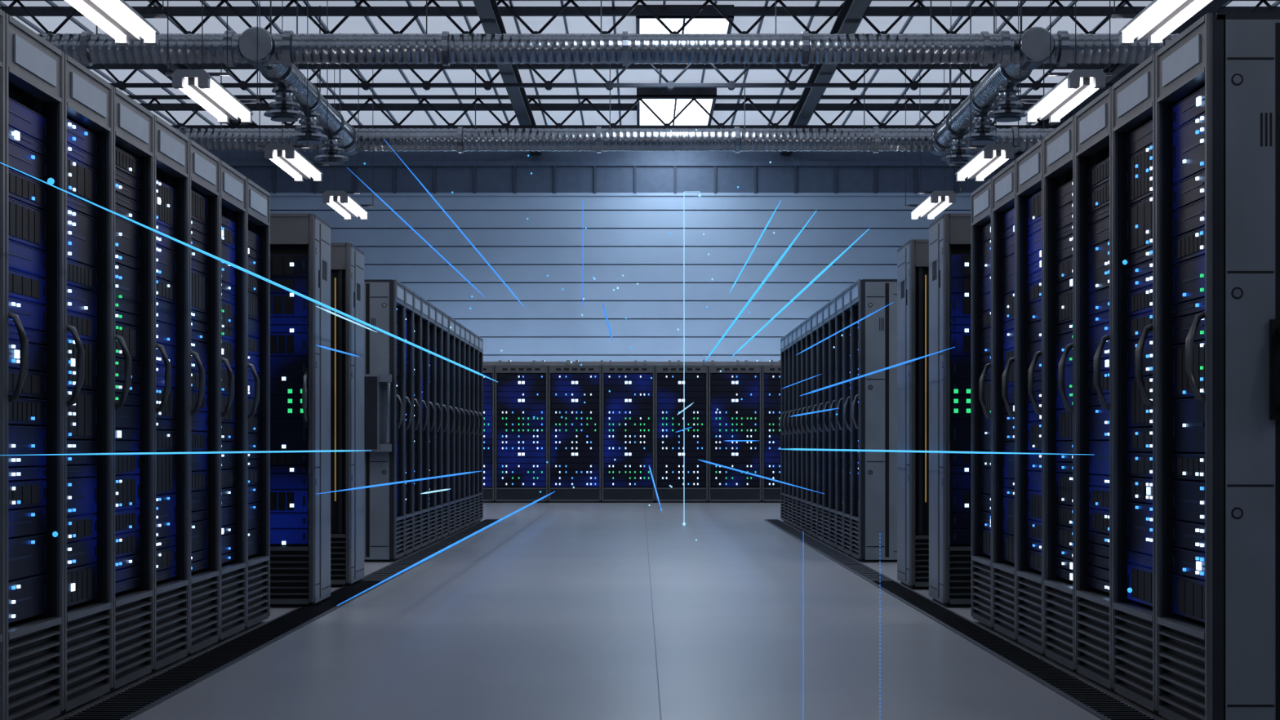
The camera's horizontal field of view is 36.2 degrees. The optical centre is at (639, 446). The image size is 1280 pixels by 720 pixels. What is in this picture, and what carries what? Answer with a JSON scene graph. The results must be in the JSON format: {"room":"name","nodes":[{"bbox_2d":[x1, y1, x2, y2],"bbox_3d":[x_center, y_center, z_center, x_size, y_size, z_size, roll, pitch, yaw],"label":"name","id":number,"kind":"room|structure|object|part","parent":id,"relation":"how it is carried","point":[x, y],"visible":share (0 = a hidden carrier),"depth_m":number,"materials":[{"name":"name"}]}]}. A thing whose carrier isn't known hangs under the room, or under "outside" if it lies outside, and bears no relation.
{"room":"server room","nodes":[
{"label":"server room","id":0,"kind":"room"},
{"bbox_2d":[0,121,1132,605],"bbox_3d":[-0.248,-0.987,17.750,3.526,3.754,25.701,0,0,0],"label":"trails","id":1,"kind":"object","parent":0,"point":[51,181],"visible":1,"depth_m":13.48,"materials":[{"name":"blue"}]},
{"bbox_2d":[50,501,1168,719],"bbox_3d":[0.000,1.000,14.500,17.000,0.200,37.000,0,0,0],"label":"floor","id":2,"kind":"structure","parent":0,"point":[544,612],"depth_m":8.87,"materials":[{"name":"concrete"}]},
{"bbox_2d":[0,8,4,719],"bbox_3d":[-2.324,-0.200,5.570,0.953,2.200,0.600,0,0,0],"label":"rack","id":3,"kind":"object","parent":2,"relation":"on","point":[2,12],"visible":1,"depth_m":5.84,"materials":[{"name":"metal"}]},
{"bbox_2d":[4,13,63,719],"bbox_3d":[-2.324,-0.200,6.170,0.953,2.200,0.600,0,0,0],"label":"rack","id":4,"kind":"object","parent":2,"relation":"on","point":[34,66],"visible":0.98,"depth_m":6.26,"materials":[{"name":"metal"}]},
{"bbox_2d":[53,53,112,718],"bbox_3d":[-2.324,-0.200,6.770,0.953,2.200,0.600,0,0,0],"label":"rack","id":5,"kind":"object","parent":2,"relation":"on","point":[87,97],"visible":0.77,"depth_m":6.89,"materials":[{"name":"metal"}]},
{"bbox_2d":[102,86,154,695],"bbox_3d":[-2.324,-0.200,7.370,0.953,2.200,0.600,0,0,0],"label":"rack","id":6,"kind":"object","parent":2,"relation":"on","point":[133,124],"visible":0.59,"depth_m":7.49,"materials":[{"name":"metal"}]},
{"bbox_2d":[144,115,189,675],"bbox_3d":[-2.324,-0.200,7.970,0.953,2.200,0.600,0,0,0],"label":"rack","id":7,"kind":"object","parent":2,"relation":"on","point":[171,146],"visible":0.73,"depth_m":8.11,"materials":[{"name":"metal"}]},
{"bbox_2d":[182,138,219,658],"bbox_3d":[-2.324,-0.200,8.570,0.953,2.200,0.600,0,0,0],"label":"rack","id":8,"kind":"object","parent":2,"relation":"on","point":[204,166],"visible":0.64,"depth_m":8.71,"materials":[{"name":"metal"}]},
{"bbox_2d":[211,160,246,644],"bbox_3d":[-2.324,-0.200,9.170,0.953,2.200,0.600,0,0,0],"label":"rack","id":9,"kind":"object","parent":2,"relation":"on","point":[233,184],"visible":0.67,"depth_m":9.34,"materials":[{"name":"metal"}]},
{"bbox_2d":[238,177,270,632],"bbox_3d":[-2.324,-0.200,9.770,0.953,2.200,0.600,0,0,0],"label":"rack","id":10,"kind":"object","parent":2,"relation":"on","point":[258,199],"visible":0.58,"depth_m":9.96,"materials":[{"name":"metal"}]},
{"bbox_2d":[270,213,330,607],"bbox_3d":[-2.120,-0.200,11.204,0.604,2.200,0.653,0,0,0],"label":"tall cabinet","id":11,"kind":"object","parent":2,"relation":"on","point":[300,243],"visible":0.49,"depth_m":10.98,"materials":[{"name":"metal"}]},
{"bbox_2d":[330,242,364,586],"bbox_3d":[-2.150,-0.200,12.820,0.604,2.200,0.660,0,0,0],"label":"tall cabinet","id":12,"kind":"object","parent":2,"relation":"on","point":[347,260],"visible":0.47,"depth_m":12.55,"materials":[{"name":"metal"}]},
{"bbox_2d":[364,279,404,561],"bbox_3d":[-2.324,-0.200,15.550,0.953,2.200,0.600,0,0,0],"label":"rack","id":13,"kind":"object","parent":2,"relation":"on","point":[384,299],"visible":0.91,"depth_m":15.25,"materials":[{"name":"metal"}]},
{"bbox_2d":[364,373,391,451],"bbox_3d":[-2.065,-0.260,15.182,0.270,0.600,0.125,0,0,0],"label":"junction box","id":14,"kind":"object","parent":13,"relation":"attached to","point":[371,381],"visible":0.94,"depth_m":15.12,"materials":[{"name":"metal"}]},
{"bbox_2d":[400,285,413,557],"bbox_3d":[-2.324,-0.200,16.150,0.953,2.200,0.600,0,0,0],"label":"rack","id":15,"kind":"object","parent":2,"relation":"on","point":[409,294],"visible":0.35,"depth_m":16.41,"materials":[{"name":"metal"}]},
{"bbox_2d":[409,292,421,553],"bbox_3d":[-2.324,-0.200,16.750,0.953,2.200,0.600,0,0,0],"label":"rack","id":16,"kind":"object","parent":2,"relation":"on","point":[417,299],"visible":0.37,"depth_m":17.01,"materials":[{"name":"metal"}]},
{"bbox_2d":[417,297,429,549],"bbox_3d":[-2.324,-0.200,17.350,0.953,2.200,0.600,0,0,0],"label":"rack","id":17,"kind":"object","parent":2,"relation":"on","point":[424,304],"visible":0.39,"depth_m":17.61,"materials":[{"name":"metal"}]},
{"bbox_2d":[425,302,435,546],"bbox_3d":[-2.324,-0.200,17.950,0.953,2.200,0.600,0,0,0],"label":"rack","id":18,"kind":"object","parent":2,"relation":"on","point":[432,308],"visible":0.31,"depth_m":18.21,"materials":[{"name":"metal"}]},
{"bbox_2d":[432,306,442,542],"bbox_3d":[-2.324,-0.200,18.550,0.953,2.200,0.600,0,0,0],"label":"rack","id":19,"kind":"object","parent":2,"relation":"on","point":[438,313],"visible":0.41,"depth_m":18.81,"materials":[{"name":"metal"}]},
{"bbox_2d":[439,311,448,539],"bbox_3d":[-2.324,-0.200,19.150,0.953,2.200,0.600,0,0,0],"label":"rack","id":20,"kind":"object","parent":2,"relation":"on","point":[445,317],"visible":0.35,"depth_m":19.41,"materials":[{"name":"metal"}]},
{"bbox_2d":[444,315,454,537],"bbox_3d":[-2.324,-0.200,19.820,0.953,2.200,0.600,0,0,0],"label":"rack","id":21,"kind":"object","parent":2,"relation":"on","point":[451,321],"visible":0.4,"depth_m":20.08,"materials":[{"name":"metal"}]},
{"bbox_2d":[453,320,460,533],"bbox_3d":[-2.324,-0.200,20.420,0.953,2.200,0.600,0,0,0],"label":"rack","id":22,"kind":"object","parent":2,"relation":"on","point":[457,325],"visible":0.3,"depth_m":20.68,"materials":[{"name":"metal"}]},
{"bbox_2d":[457,324,466,531],"bbox_3d":[-2.324,-0.200,21.020,0.953,2.200,0.600,0,0,0],"label":"rack","id":23,"kind":"object","parent":2,"relation":"on","point":[463,418],"visible":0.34,"depth_m":21.29,"materials":[{"name":"metal"}]},
{"bbox_2d":[464,327,471,528],"bbox_3d":[-2.324,-0.200,21.620,0.953,2.200,0.600,0,0,0],"label":"rack","id":24,"kind":"object","parent":2,"relation":"on","point":[467,331],"visible":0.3,"depth_m":21.89,"materials":[{"name":"metal"}]},
{"bbox_2d":[467,330,475,526],"bbox_3d":[-2.324,-0.200,22.220,0.953,2.200,0.600,0,0,0],"label":"rack","id":25,"kind":"object","parent":2,"relation":"on","point":[472,334],"visible":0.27,"depth_m":22.48,"materials":[{"name":"metal"}]},
{"bbox_2d":[471,333,479,524],"bbox_3d":[-2.324,-0.200,22.820,0.953,2.200,0.600,0,0,0],"label":"rack","id":26,"kind":"object","parent":2,"relation":"on","point":[476,336],"visible":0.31,"depth_m":23.09,"materials":[{"name":"metal"}]},
{"bbox_2d":[476,337,484,522],"bbox_3d":[-2.324,-0.200,23.420,0.953,2.200,0.600,0,0,0],"label":"rack","id":27,"kind":"object","parent":2,"relation":"on","point":[481,340],"visible":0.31,"depth_m":23.69,"materials":[{"name":"metal"}]},
{"bbox_2d":[483,365,495,502],"bbox_3d":[-2.761,-0.200,31.850,0.854,2.200,0.900,0,0,0],"label":"rack","id":28,"kind":"object","parent":2,"relation":"on","point":[488,371],"visible":0.24,"depth_m":31.45,"materials":[{"name":"metal"}]},
{"bbox_2d":[494,365,548,502],"bbox_3d":[-1.904,-0.200,31.850,0.854,2.200,0.900,0,0,0],"label":"rack","id":29,"kind":"object","parent":2,"relation":"on","point":[521,392],"visible":0.94,"depth_m":31.45,"materials":[{"name":"metal"}]},
{"bbox_2d":[548,365,601,502],"bbox_3d":[-1.047,-0.200,31.850,0.854,2.200,0.900,0,0,0],"label":"rack","id":30,"kind":"object","parent":2,"relation":"on","point":[575,439],"visible":0.96,"depth_m":31.45,"materials":[{"name":"metal"}]},
{"bbox_2d":[59,519,1159,719],"bbox_3d":[-0.100,0.895,13.000,3.600,0.010,22.000,0,0,0],"label":"trim","id":31,"kind":"structure","parent":2,"relation":"on","point":[132,701],"depth_m":8.63,"materials":[{"name":"metal"}]},
{"bbox_2d":[601,365,654,502],"bbox_3d":[-0.190,-0.200,31.850,0.854,2.200,0.900,0,0,0],"label":"rack","id":32,"kind":"object","parent":2,"relation":"on","point":[628,411],"visible":1,"depth_m":31.45,"materials":[{"name":"metal"}]},
{"bbox_2d":[644,503,661,719],"bbox_3d":[0.069,0.900,13.650,0.004,0.001,35.100,0,0,0],"label":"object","id":33,"kind":"structure","parent":2,"relation":"on","point":[644,504],"depth_m":8.96,"materials":[{"name":"grey"}]},
{"bbox_2d":[654,365,707,502],"bbox_3d":[0.667,-0.200,31.850,0.854,2.200,0.900,0,0,0],"label":"rack","id":34,"kind":"object","parent":2,"relation":"on","point":[668,380],"visible":0.97,"depth_m":31.45,"materials":[{"name":"metal"}]},
{"bbox_2d":[707,365,761,502],"bbox_3d":[1.524,-0.200,31.850,0.854,2.200,0.900,0,0,0],"label":"rack","id":35,"kind":"object","parent":2,"relation":"on","point":[735,418],"visible":0.94,"depth_m":31.45,"materials":[{"name":"metal"}]},
{"bbox_2d":[760,365,780,502],"bbox_3d":[2.381,-0.200,31.850,0.854,2.200,0.900,0,0,0],"label":"rack","id":36,"kind":"object","parent":2,"relation":"on","point":[771,375],"visible":0.33,"depth_m":31.45,"materials":[{"name":"metal"}]},
{"bbox_2d":[779,336,784,520],"bbox_3d":[2.124,-0.200,23.380,0.953,2.200,0.600,0,0,0],"label":"rack","id":37,"kind":"object","parent":2,"relation":"on","point":[782,340],"visible":0.11,"depth_m":23.65,"materials":[{"name":"metal"}]},
{"bbox_2d":[782,333,788,523],"bbox_3d":[2.124,-0.200,22.780,0.953,2.200,0.600,0,0,0],"label":"rack","id":38,"kind":"object","parent":2,"relation":"on","point":[786,336],"visible":0.19,"depth_m":23.04,"materials":[{"name":"metal"}]},
{"bbox_2d":[786,329,795,527],"bbox_3d":[2.124,-0.200,22.180,0.953,2.200,0.600,0,0,0],"label":"rack","id":39,"kind":"object","parent":2,"relation":"on","point":[790,334],"visible":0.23,"depth_m":22.44,"materials":[{"name":"metal"}]},
{"bbox_2d":[791,327,799,528],"bbox_3d":[2.124,-0.200,21.580,0.953,2.200,0.600,0,0,0],"label":"rack","id":40,"kind":"object","parent":2,"relation":"on","point":[794,331],"visible":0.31,"depth_m":21.84,"materials":[{"name":"metal"}]},
{"bbox_2d":[795,324,801,529],"bbox_3d":[2.124,-0.200,20.980,0.953,2.200,0.600,0,0,0],"label":"rack","id":41,"kind":"object","parent":2,"relation":"on","point":[798,327],"visible":0.16,"depth_m":21.24,"materials":[{"name":"metal"}]},
{"bbox_2d":[800,320,806,532],"bbox_3d":[2.124,-0.200,20.380,0.953,2.200,0.600,0,0,0],"label":"rack","id":42,"kind":"object","parent":2,"relation":"on","point":[802,424],"visible":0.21,"depth_m":20.65,"materials":[{"name":"metal"}]},
{"bbox_2d":[804,315,812,535],"bbox_3d":[2.124,-0.200,19.780,0.953,2.200,0.600,0,0,0],"label":"rack","id":43,"kind":"object","parent":2,"relation":"on","point":[808,322],"visible":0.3,"depth_m":20.04,"materials":[{"name":"metal"}]},
{"bbox_2d":[811,311,821,540],"bbox_3d":[2.124,-0.200,19.120,0.953,2.200,0.600,0,0,0],"label":"rack","id":44,"kind":"object","parent":2,"relation":"on","point":[814,317],"visible":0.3,"depth_m":19.38,"materials":[{"name":"metal"}]},
{"bbox_2d":[816,306,826,542],"bbox_3d":[2.124,-0.200,18.520,0.953,2.200,0.600,0,0,0],"label":"rack","id":45,"kind":"object","parent":2,"relation":"on","point":[820,313],"visible":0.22,"depth_m":18.78,"materials":[{"name":"metal"}]},
{"bbox_2d":[822,302,830,544],"bbox_3d":[2.124,-0.200,17.920,0.953,2.200,0.600,0,0,0],"label":"rack","id":46,"kind":"object","parent":2,"relation":"on","point":[826,308],"visible":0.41,"depth_m":18.18,"materials":[{"name":"metal"}]},
{"bbox_2d":[829,297,836,547],"bbox_3d":[2.124,-0.200,17.320,0.953,2.200,0.600,0,0,0],"label":"rack","id":47,"kind":"object","parent":2,"relation":"on","point":[832,303],"visible":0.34,"depth_m":17.58,"materials":[{"name":"metal"}]},
{"bbox_2d":[835,291,846,553],"bbox_3d":[2.124,-0.200,16.720,0.953,2.200,0.600,0,0,0],"label":"rack","id":48,"kind":"object","parent":2,"relation":"on","point":[839,299],"visible":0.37,"depth_m":16.98,"materials":[{"name":"metal"}]},
{"bbox_2d":[843,285,851,555],"bbox_3d":[2.124,-0.200,16.120,0.953,2.200,0.600,0,0,0],"label":"rack","id":49,"kind":"object","parent":2,"relation":"on","point":[846,293],"visible":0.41,"depth_m":16.38,"materials":[{"name":"metal"}]},
{"bbox_2d":[850,279,897,562],"bbox_3d":[2.124,-0.200,15.520,0.953,2.200,0.600,0,0,0],"label":"rack","id":50,"kind":"object","parent":2,"relation":"on","point":[873,339],"visible":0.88,"depth_m":15.22,"materials":[{"name":"metal"}]},
{"bbox_2d":[897,239,928,589],"bbox_3d":[2.000,-0.200,12.620,0.604,2.200,0.660,0,0,0],"label":"tall cabinet","id":51,"kind":"object","parent":2,"relation":"on","point":[913,257],"visible":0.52,"depth_m":12.35,"materials":[{"name":"metal"}]},
{"bbox_2d":[928,213,971,607],"bbox_3d":[2.000,-0.200,11.204,0.604,2.200,0.653,0,0,0],"label":"tall cabinet","id":52,"kind":"object","parent":2,"relation":"on","point":[950,234],"visible":0.38,"depth_m":10.98,"materials":[{"name":"metal"}]},
{"bbox_2d":[971,177,999,632],"bbox_3d":[2.124,-0.200,9.770,0.953,2.200,0.600,0,0,0],"label":"rack","id":53,"kind":"object","parent":2,"relation":"on","point":[981,197],"visible":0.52,"depth_m":9.97,"materials":[{"name":"metal"}]},
{"bbox_2d":[991,160,1023,644],"bbox_3d":[2.124,-0.200,9.170,0.953,2.200,0.600,0,0,0],"label":"rack","id":54,"kind":"object","parent":2,"relation":"on","point":[1003,183],"visible":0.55,"depth_m":9.39,"materials":[{"name":"metal"}]},
{"bbox_2d":[1015,138,1048,657],"bbox_3d":[2.124,-0.200,8.570,0.953,2.200,0.600,0,0,0],"label":"rack","id":55,"kind":"object","parent":2,"relation":"on","point":[1029,165],"visible":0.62,"depth_m":8.75,"materials":[{"name":"metal"}]},
{"bbox_2d":[1043,115,1083,675],"bbox_3d":[2.124,-0.200,7.970,0.953,2.200,0.600,0,0,0],"label":"rack","id":56,"kind":"object","parent":2,"relation":"on","point":[1059,145],"visible":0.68,"depth_m":8.14,"materials":[{"name":"metal"}]},
{"bbox_2d":[1075,86,1121,695],"bbox_3d":[2.124,-0.200,7.370,0.953,2.200,0.600,0,0,0],"label":"rack","id":57,"kind":"object","parent":2,"relation":"on","point":[1093,122],"visible":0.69,"depth_m":7.53,"materials":[{"name":"metal"}]},
{"bbox_2d":[1111,53,1165,718],"bbox_3d":[2.124,-0.200,6.770,0.953,2.200,0.600,0,0,0],"label":"rack","id":58,"kind":"object","parent":2,"relation":"on","point":[1133,95],"visible":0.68,"depth_m":6.90,"materials":[{"name":"metal"}]},
{"bbox_2d":[1155,13,1279,719],"bbox_3d":[2.124,-0.200,6.120,0.953,2.200,0.700,0,0,0],"label":"rack","id":59,"kind":"object","parent":2,"relation":"on","point":[1217,82],"depth_m":5.87,"materials":[{"name":"metal"}]},
{"bbox_3d":[1.915,-0.230,5.817,0.060,0.300,0.095,0,0,0],"label":"cabinet pull handle","id":60,"kind":"part","parent":59,"relation":"part of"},
{"bbox_3d":[4.095,-0.200,31.850,0.854,2.200,0.900,0,0,0],"label":"rack","id":61,"kind":"object","parent":2,"relation":"on","visible":0},
{"bbox_2d":[483,360,780,365],"bbox_3d":[0.000,-1.350,31.825,8.800,0.100,0.250,0,0,0],"label":"strip","id":62,"kind":"object","parent":61,"relation":"on","point":[500,362],"visible":0.49,"depth_m":31.72,"materials":[{"name":"grey"}]},
{"bbox_2d":[209,151,1020,361],"bbox_3d":[0.000,-2.250,33.075,17.000,6.300,0.250,0,0,0],"label":"wall","id":63,"kind":"structure","parent":0,"point":[633,201],"depth_m":32.99,"materials":[{"name":"blue"}]},
{"bbox_2d":[0,0,1279,124],"bbox_3d":[0.000,-5.405,14.500,17.400,0.290,37.400,0,0,0],"label":"ceiling","id":64,"kind":"structure","parent":0,"point":[51,14],"depth_m":27.23,"materials":[{"name":"grey metal"}]},
{"bbox_2d":[65,0,165,45],"bbox_3d":[-4.020,-4.308,14.700,0.580,2.185,2.000,0,0,0],"label":"lamp","id":65,"kind":"object","parent":64,"relation":"hanging from","point":[117,18],"visible":1,"depth_m":15.01,"materials":[{"name":"grey plastic"}]},
{"bbox_2d":[164,0,259,123],"bbox_3d":[-4.020,-4.308,18.500,0.580,2.185,2.000,0,0,0],"label":"lamp","id":66,"kind":"object","parent":64,"relation":"hanging from","point":[199,85],"visible":1,"depth_m":18.16,"materials":[{"name":"grey plastic"}]},
{"bbox_2d":[257,0,328,182],"bbox_3d":[-4.020,-4.308,22.800,0.580,2.185,2.000,0,0,0],"label":"lamp","id":67,"kind":"object","parent":64,"relation":"hanging from","point":[285,156],"visible":0.93,"depth_m":22.38,"materials":[{"name":"grey"}]},
{"bbox_2d":[315,63,374,219],"bbox_3d":[-4.020,-4.308,26.800,0.580,2.185,2.000,0,0,0],"label":"lamp","id":68,"kind":"object","parent":64,"relation":"hanging from","point":[341,202],"visible":0.86,"depth_m":26.41,"materials":[{"name":"grey"}]},
{"bbox_2d":[38,0,1178,164],"bbox_3d":[0.000,-4.500,23.190,14.000,1.800,6.460,0,0,0],"label":"ventilation duct","id":69,"kind":"object","parent":64,"relation":"hanging from","point":[278,55],"visible":0.86,"depth_m":20.15,"materials":[{"name":"grey metal"}]},
{"bbox_2d":[636,87,716,124],"bbox_3d":[0.550,-5.320,30.900,1.200,0.160,3.100,0,0,0],"label":"window","id":70,"kind":"structure","parent":64,"relation":"attached to","point":[699,117],"depth_m":30.38,"materials":[{"name":"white glass"}]},
{"bbox_2d":[635,4,733,33],"bbox_3d":[0.550,-5.320,24.900,1.200,0.160,1.900,0,0,0],"label":"window","id":71,"kind":"structure","parent":64,"relation":"attached to","point":[644,24],"depth_m":24.39,"materials":[{"name":"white glass"}]},
{"bbox_2d":[904,63,962,219],"bbox_3d":[4.000,-4.308,26.800,0.580,2.185,2.000,0,0,0],"label":"lamp","id":72,"kind":"object","parent":64,"relation":"hanging from","point":[936,202],"visible":0.81,"depth_m":26.57,"materials":[{"name":"grey"}]},
{"bbox_2d":[949,0,1020,182],"bbox_3d":[4.000,-4.308,22.800,0.580,2.185,2.000,0,0,0],"label":"lamp","id":73,"kind":"object","parent":64,"relation":"hanging from","point":[992,156],"visible":0.91,"depth_m":22.40,"materials":[{"name":"grey"}]},
{"bbox_2d":[1017,0,1112,123],"bbox_3d":[4.000,-4.308,18.500,0.580,2.185,2.000,0,0,0],"label":"lamp","id":74,"kind":"object","parent":64,"relation":"hanging from","point":[1077,85],"visible":1,"depth_m":18.15,"materials":[{"name":"grey plastic"}]},
{"bbox_2d":[1111,0,1212,45],"bbox_3d":[4.000,-4.308,14.700,0.580,2.185,2.000,0,0,0],"label":"lamp","id":75,"kind":"object","parent":64,"relation":"hanging from","point":[1159,18],"visible":1,"depth_m":15.01,"materials":[{"name":"grey plastic"}]},
{"bbox_3d":[0.000,-2.250,-4.100,17.000,6.300,0.200,0,0,0],"label":"wall","id":76,"kind":"structure","parent":0,"visible":0},
{"bbox_2d":[150,63,264,153],"bbox_3d":[-6.200,-5.025,14.500,0.180,0.230,37.000,0,0,0],"label":"roof beam","id":77,"kind":"structure","parent":76,"relation":"attached to","point":[162,68],"depth_m":26.03,"materials":[{"name":"metal"}]},
{"bbox_2d":[472,0,541,155],"bbox_3d":[-1.750,-5.025,14.500,0.180,0.230,37.000,0,0,0],"label":"roof beam","id":78,"kind":"structure","parent":76,"relation":"attached to","point":[491,21],"depth_m":25.93,"materials":[{"name":"metal"}]},
{"bbox_2d":[780,0,871,155],"bbox_3d":[2.450,-5.025,14.500,0.180,0.230,37.000,0,0,0],"label":"roof beam","id":79,"kind":"structure","parent":76,"relation":"attached to","point":[851,12],"depth_m":25.98,"materials":[{"name":"metal"}]},
{"bbox_2d":[1014,0,1229,155],"bbox_3d":[6.400,-5.025,14.500,0.180,0.230,37.000,0,0,0],"label":"roof beam","id":80,"kind":"structure","parent":76,"relation":"attached to","point":[1121,70],"depth_m":25.96,"materials":[{"name":"metal"}]},
{"bbox_3d":[-8.595,-2.287,14.500,0.210,6.375,37.000,0,0,0],"label":"wall","id":81,"kind":"structure","parent":0,"visible":0},
{"bbox_2d":[126,94,1060,128],"bbox_3d":[-0.022,-5.001,29.400,17.066,0.527,0.120,0,0,0],"label":"roof truss","id":82,"kind":"object","parent":81,"relation":"attached to","point":[153,97],"visible":0.55,"depth_m":29.35,"materials":[{"name":"metal"}]},
{"bbox_2d":[80,63,1119,90],"bbox_3d":[-0.022,-5.001,26.000,17.066,0.527,0.120,0,0,0],"label":"roof truss","id":83,"kind":"object","parent":81,"relation":"attached to","point":[487,85],"visible":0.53,"depth_m":25.98,"materials":[{"name":"metal"}]},
{"bbox_2d":[0,0,1279,34],"bbox_3d":[-0.022,-5.001,22.900,17.066,0.527,0.120,0,0,0],"label":"roof truss","id":84,"kind":"object","parent":81,"relation":"attached to","point":[14,2],"visible":0.3,"depth_m":22.89,"materials":[{"name":"metal"}]}
]}

